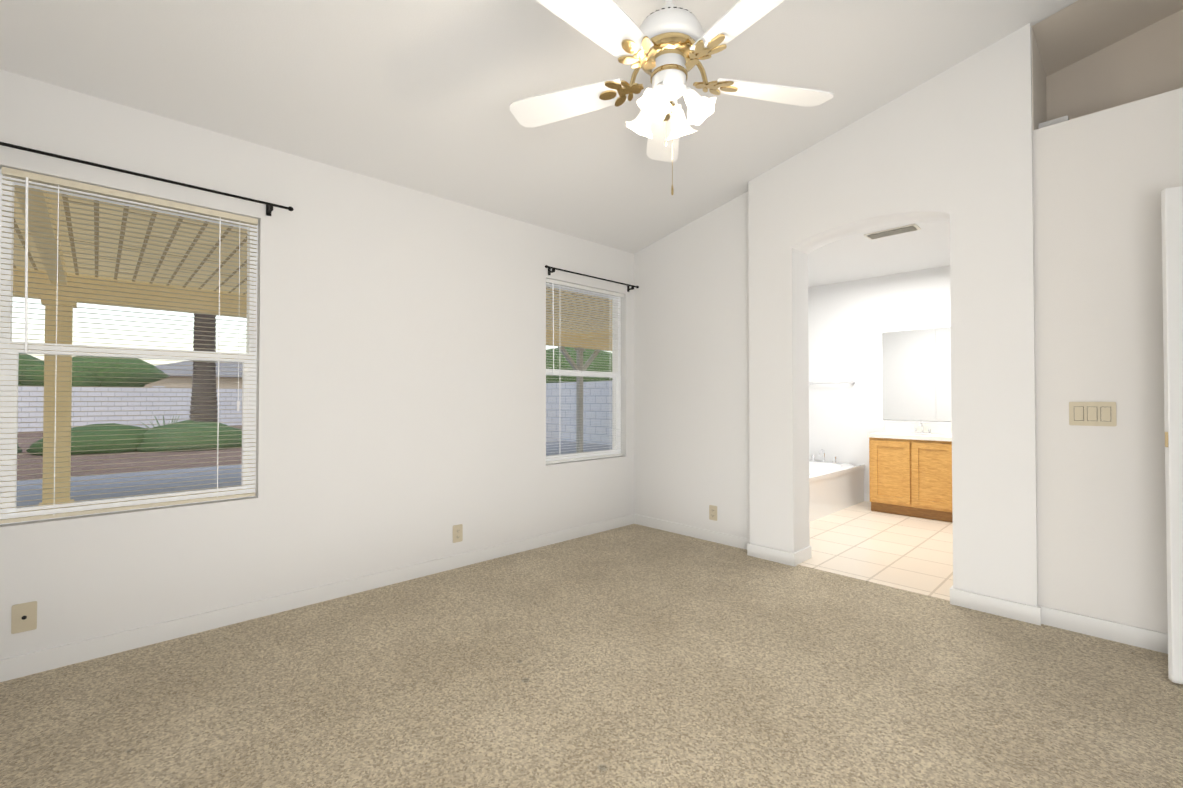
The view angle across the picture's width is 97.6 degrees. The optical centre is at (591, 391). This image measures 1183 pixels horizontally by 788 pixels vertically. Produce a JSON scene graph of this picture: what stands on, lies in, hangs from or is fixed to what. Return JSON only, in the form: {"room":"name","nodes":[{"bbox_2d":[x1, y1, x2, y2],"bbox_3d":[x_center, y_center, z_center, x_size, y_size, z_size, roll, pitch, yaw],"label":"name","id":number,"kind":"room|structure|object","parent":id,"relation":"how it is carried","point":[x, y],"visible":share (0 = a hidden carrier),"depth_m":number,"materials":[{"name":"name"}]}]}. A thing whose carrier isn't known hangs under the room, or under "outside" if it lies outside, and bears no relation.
{"room":"empty bedroom","nodes":[
{"label":"empty bedroom","id":0,"kind":"room"},
{"bbox_2d":[0,69,633,659],"bbox_3d":[-0.999,-0.681,3.481,4.280,3.700,0.160,1,-1,-44],"label":"wall","id":1,"kind":"structure","parent":0,"point":[400,395],"depth_m":2.94,"materials":[{"name":"white paint"}]},
{"bbox_2d":[11,601,36,633],"bbox_3d":[-2.297,0.915,2.095,0.070,0.114,0.018,1,-1,-44],"label":"outlet","id":2,"kind":"object","parent":1,"relation":"attached to","point":[23,617],"visible":1,"depth_m":2.10,"materials":[{"name":"beige plastic"}]},
{"bbox_2d":[0,169,257,524],"bbox_3d":[-2.108,-0.180,2.434,0.900,1.450,0.083,1,-1,-44],"label":"window","id":3,"kind":"structure","parent":1,"relation":"in","point":[8,409],"depth_m":2.33,"materials":[{"name":"white plastic"}]},
{"bbox_2d":[0,167,257,523],"bbox_3d":[-2.062,-0.185,2.387,0.884,1.437,0.052,1,-1,-44],"label":"window blind","id":4,"kind":"object","parent":3,"relation":"attached to","point":[55,181],"visible":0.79,"depth_m":2.33,"materials":[{"name":"beige plastic"}]},
{"bbox_2d":[0,142,293,215],"bbox_3d":[-2.018,-0.957,2.354,1.173,0.060,0.067,1,-1,-44],"label":"curtain rod","id":5,"kind":"object","parent":1,"relation":"attached to","point":[269,207],"visible":1,"depth_m":2.33,"materials":[{"name":"black metal"}]},
{"bbox_2d":[0,514,635,681],"bbox_3d":[-1.037,1.124,3.300,3.950,0.085,0.013,1,-1,-44],"label":"baseboard","id":6,"kind":"structure","parent":1,"relation":"attached to","point":[18,666],"depth_m":2.65,"materials":[{"name":"white paint"}]},
{"bbox_2d":[453,524,462,542],"bbox_3d":[-0.890,0.944,3.446,0.070,0.114,0.009,1,-1,-44],"label":"duplex electrical outlet","id":7,"kind":"object","parent":1,"relation":"attached to","point":[457,533],"visible":1,"depth_m":3.44,"materials":[{"name":"beige plastic"}]},
{"bbox_2d":[546,283,620,463],"bbox_3d":[-0.087,-0.154,4.365,0.910,1.450,0.083,1,-1,-44],"label":"window","id":8,"kind":"structure","parent":1,"relation":"in","point":[616,396],"depth_m":4.58,"materials":[{"name":"white plastic"}]},
{"bbox_2d":[546,278,623,463],"bbox_3d":[-0.042,-0.158,4.317,0.894,1.437,0.052,1,-1,-44],"label":"window blind","id":9,"kind":"object","parent":8,"relation":"attached to","point":[574,286],"visible":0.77,"depth_m":4.26,"materials":[{"name":"white plastic"}]},
{"bbox_2d":[545,265,638,291],"bbox_3d":[0.021,-0.930,4.303,1.073,0.060,0.067,1,-1,-44],"label":"curtain rod","id":10,"kind":"object","parent":1,"relation":"attached to","point":[554,268],"visible":0.98,"depth_m":4.21,"materials":[{"name":"black metal"}]},
{"bbox_2d":[0,0,1077,287],"bbox_3d":[1.255,-1.771,2.773,6.860,1.047,4.320,1,-1,-44],"label":"ceiling","id":11,"kind":"structure","parent":0,"point":[418,94],"depth_m":2.55,"materials":[{"name":"white paint"}]},
{"bbox_2d":[510,0,832,194],"bbox_3d":[0.271,-1.214,1.889,1.258,1.001,1.287,1,-1,-44],"label":"fan","id":12,"kind":"object","parent":11,"relation":"hanging from","point":[669,45],"visible":1,"depth_m":1.86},
{"bbox_2d":[864,224,920,239],"bbox_3d":[2.366,-1.254,4.078,0.160,0.016,0.360,1,-1,-44],"label":"ceiling vent","id":13,"kind":"object","parent":11,"relation":"in","point":[894,231],"visible":1,"depth_m":4.05,"materials":[{"name":"white metal"}]},
{"bbox_2d":[0,524,1182,787],"bbox_3d":[0.708,1.200,1.407,4.240,0.120,5.480,1,-1,-44],"label":"floor carpet","id":14,"kind":"object","parent":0,"point":[634,656],"visible":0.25,"depth_m":1.97,"materials":[{"name":"beige carpet"}]},
{"bbox_2d":[634,191,749,537],"bbox_3d":[0.858,-0.670,4.309,0.150,3.700,1.210,1,-1,-44],"label":"wall","id":15,"kind":"structure","parent":0,"point":[691,377],"depth_m":4.21,"materials":[{"name":"white paint"}]},
{"bbox_2d":[636,514,745,548],"bbox_3d":[0.809,1.137,4.216,0.013,0.085,1.180,1,-1,-44],"label":"baseboard","id":16,"kind":"structure","parent":15,"relation":"attached to","point":[696,532],"depth_m":4.20,"materials":[{"name":"white paint"}]},
{"bbox_2d":[709,505,716,520],"bbox_3d":[0.956,0.952,4.069,0.009,0.114,0.070,1,-1,-44],"label":"duplex electrical outlet","id":17,"kind":"object","parent":15,"relation":"attached to","point":[712,512],"visible":1,"depth_m":4.07,"materials":[{"name":"beige plastic"}]},
{"bbox_2d":[798,501,952,600],"bbox_3d":[2.373,1.241,4.492,2.810,0.124,2.800,1,-1,-44],"label":"floor","id":18,"kind":"structure","parent":0,"point":[862,541],"depth_m":3.84,"materials":[{"name":"beige tile"}]},
{"bbox_2d":[809,449,864,521],"bbox_3d":[2.010,0.916,5.288,1.918,0.548,0.830,1,-1,-44],"label":"bathtub","id":19,"kind":"object","parent":18,"relation":"on","point":[834,486],"visible":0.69,"depth_m":5.20,"materials":[{"name":"white ceramic"}]},
{"bbox_2d":[869,438,952,521],"bbox_3d":[3.439,0.815,4.799,0.528,0.736,1.438,1,-1,-44],"label":"bathroom vanity","id":20,"kind":"object","parent":18,"relation":"on","point":[910,469],"depth_m":4.88,"materials":[{"name":"brown wood"}]},
{"bbox_2d":[867,430,951,441],"bbox_3d":[3.432,0.429,4.804,0.540,0.037,1.448,1,-1,-44],"label":"countertop","id":21,"kind":"structure","parent":20,"relation":"on","point":[887,433],"depth_m":4.89,"materials":[{"name":"white stone"}]},
{"bbox_2d":[808,266,951,493],"bbox_3d":[3.335,-0.104,5.430,0.150,2.600,2.800,1,-1,-44],"label":"wall","id":22,"kind":"structure","parent":0,"point":[850,323],"depth_m":5.73,"materials":[{"name":"white paint"}]},
{"bbox_2d":[809,381,854,384],"bbox_3d":[2.730,-0.097,5.910,0.061,0.042,0.514,1,-1,-44],"label":"towel rail","id":23,"kind":"object","parent":22,"relation":"attached to","point":[851,382],"visible":0.9,"depth_m":5.85,"materials":[{"name":"silver metal"}]},
{"bbox_2d":[864,494,869,501],"bbox_3d":[3.276,1.153,5.356,0.013,0.085,2.500,1,-1,-44],"label":"baseboard","id":24,"kind":"structure","parent":22,"relation":"attached to","point":[866,496],"depth_m":5.63,"materials":[{"name":"white paint"}]},
{"bbox_2d":[882,327,951,420],"bbox_3d":[3.612,-0.175,5.025,0.008,0.942,1.430,1,-1,-44],"label":"bathroom mirror","id":25,"kind":"object","parent":22,"relation":"attached to","point":[916,374],"visible":0.38,"depth_m":5.30,"materials":[{"name":"white mirror"}]},
{"bbox_2d":[884,422,951,433],"bbox_3d":[3.620,0.365,4.985,0.020,0.100,1.448,1,-1,-44],"label":"backsplash","id":26,"kind":"structure","parent":22,"relation":"attached to","point":[908,428],"depth_m":5.22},
{"bbox_2d":[748,0,1182,633],"bbox_3d":[2.388,-0.688,2.991,0.780,3.700,2.810,1,-1,-44],"label":"wall","id":27,"kind":"structure","parent":0,"point":[953,145],"depth_m":2.67,"materials":[{"name":"white paint"}]},
{"bbox_2d":[744,538,799,566],"bbox_3d":[1.242,1.128,3.591,0.013,0.085,0.349,1,-1,-44],"label":"baseboard","id":28,"kind":"structure","parent":27,"relation":"attached to","point":[775,555],"depth_m":3.57,"materials":[{"name":"white paint"}]},
{"bbox_2d":[1069,402,1116,425],"bbox_3d":[2.380,0.105,2.460,0.010,0.114,0.162,1,-1,-44],"label":"switch plate","id":29,"kind":"object","parent":27,"relation":"attached to","point":[1092,413],"visible":1,"depth_m":2.46,"materials":[{"name":"beige plastic"}]},
{"bbox_2d":[1161,186,1182,683],"bbox_3d":[2.646,0.163,1.865,0.824,1.943,0.045,0,-1,27],"label":"door leaf","id":30,"kind":"structure","parent":27,"relation":"in","point":[1172,235],"depth_m":2.03,"materials":[{"name":"white paint"}]},
{"bbox_2d":[1039,115,1068,128],"bbox_3d":[3.310,-0.130,3.574,2.430,2.600,0.150,1,-1,-44],"label":"wall","id":31,"kind":"structure","parent":0,"point":[1065,118],"depth_m":2.74,"materials":[{"name":"white paint"}]},
{"bbox_2d":[1028,605,1043,613],"bbox_3d":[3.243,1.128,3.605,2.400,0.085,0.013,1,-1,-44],"label":"baseboard","id":32,"kind":"structure","parent":31,"relation":"attached to","point":[1035,610],"depth_m":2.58,"materials":[{"name":"white paint"}]},
{"label":"outside","id":33,"kind":"structure","parent":0,"visible":0},
{"bbox_2d":[17,425,241,479],"bbox_3d":[-16.149,1.758,23.441,130.000,0.375,110.000,1,-1,-44],"label":"ground","id":34,"kind":"structure","parent":33,"point":[30,440],"depth_m":10.47,"materials":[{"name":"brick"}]},
{"bbox_2d":[17,415,241,455],"bbox_3d":[-10.762,1.062,13.900,11.864,0.794,4.246,1,-1,-44],"label":"bush","id":35,"kind":"object","parent":34,"relation":"on","point":[113,434],"depth_m":12.19,"materials":[{"name":"green plant"}]},
{"bbox_2d":[144,360,242,388],"bbox_3d":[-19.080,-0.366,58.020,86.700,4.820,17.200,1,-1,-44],"label":"house","id":36,"kind":"structure","parent":34,"relation":"on","point":[233,383],"depth_m":41.94,"materials":[{"name":"beige paint"}]},
{"bbox_2d":[189,313,217,421],"bbox_3d":[-15.161,-2.975,20.301,5.132,8.993,5.200,1,-1,-44],"label":"palm tree","id":37,"kind":"object","parent":34,"relation":"on","point":[205,400],"depth_m":19.99,"materials":[{"name":"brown plant"}]},
{"bbox_2d":[16,441,611,507],"bbox_3d":[-3.864,1.432,6.247,20.000,0.350,7.840,1,-1,-44],"label":"patio slab","id":38,"kind":"object","parent":34,"relation":"on","point":[162,477],"depth_m":7.25,"materials":[{"name":"concrete"}]},
{"bbox_2d":[38,297,600,505],"bbox_3d":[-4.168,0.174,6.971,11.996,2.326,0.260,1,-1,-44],"label":"patio column","id":39,"kind":"structure","parent":38,"relation":"on","point":[47,383],"depth_m":5.46,"materials":[{"name":"beige"}]},
{"bbox_2d":[13,185,611,350],"bbox_3d":[-3.857,-1.175,4.250,17.200,0.350,4.890,1,-1,-44],"label":"roof","id":40,"kind":"structure","parent":39,"relation":"on","point":[133,296],"depth_m":5.20,"materials":[{"name":"beige wood"}]},
{"bbox_2d":[18,347,611,387],"bbox_3d":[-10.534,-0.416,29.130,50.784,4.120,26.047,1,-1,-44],"label":"tree","id":41,"kind":"object","parent":34,"relation":"on","point":[99,380],"depth_m":24.37,"materials":[{"name":"green plant"}]},
{"bbox_2d":[18,381,611,444],"bbox_3d":[-8.138,0.637,14.928,130.200,1.980,26.000,1,-1,-44],"label":"wall","id":42,"kind":"structure","parent":34,"relation":"on","point":[601,403],"depth_m":20.70,"materials":[{"name":"white brick"}]}
]}

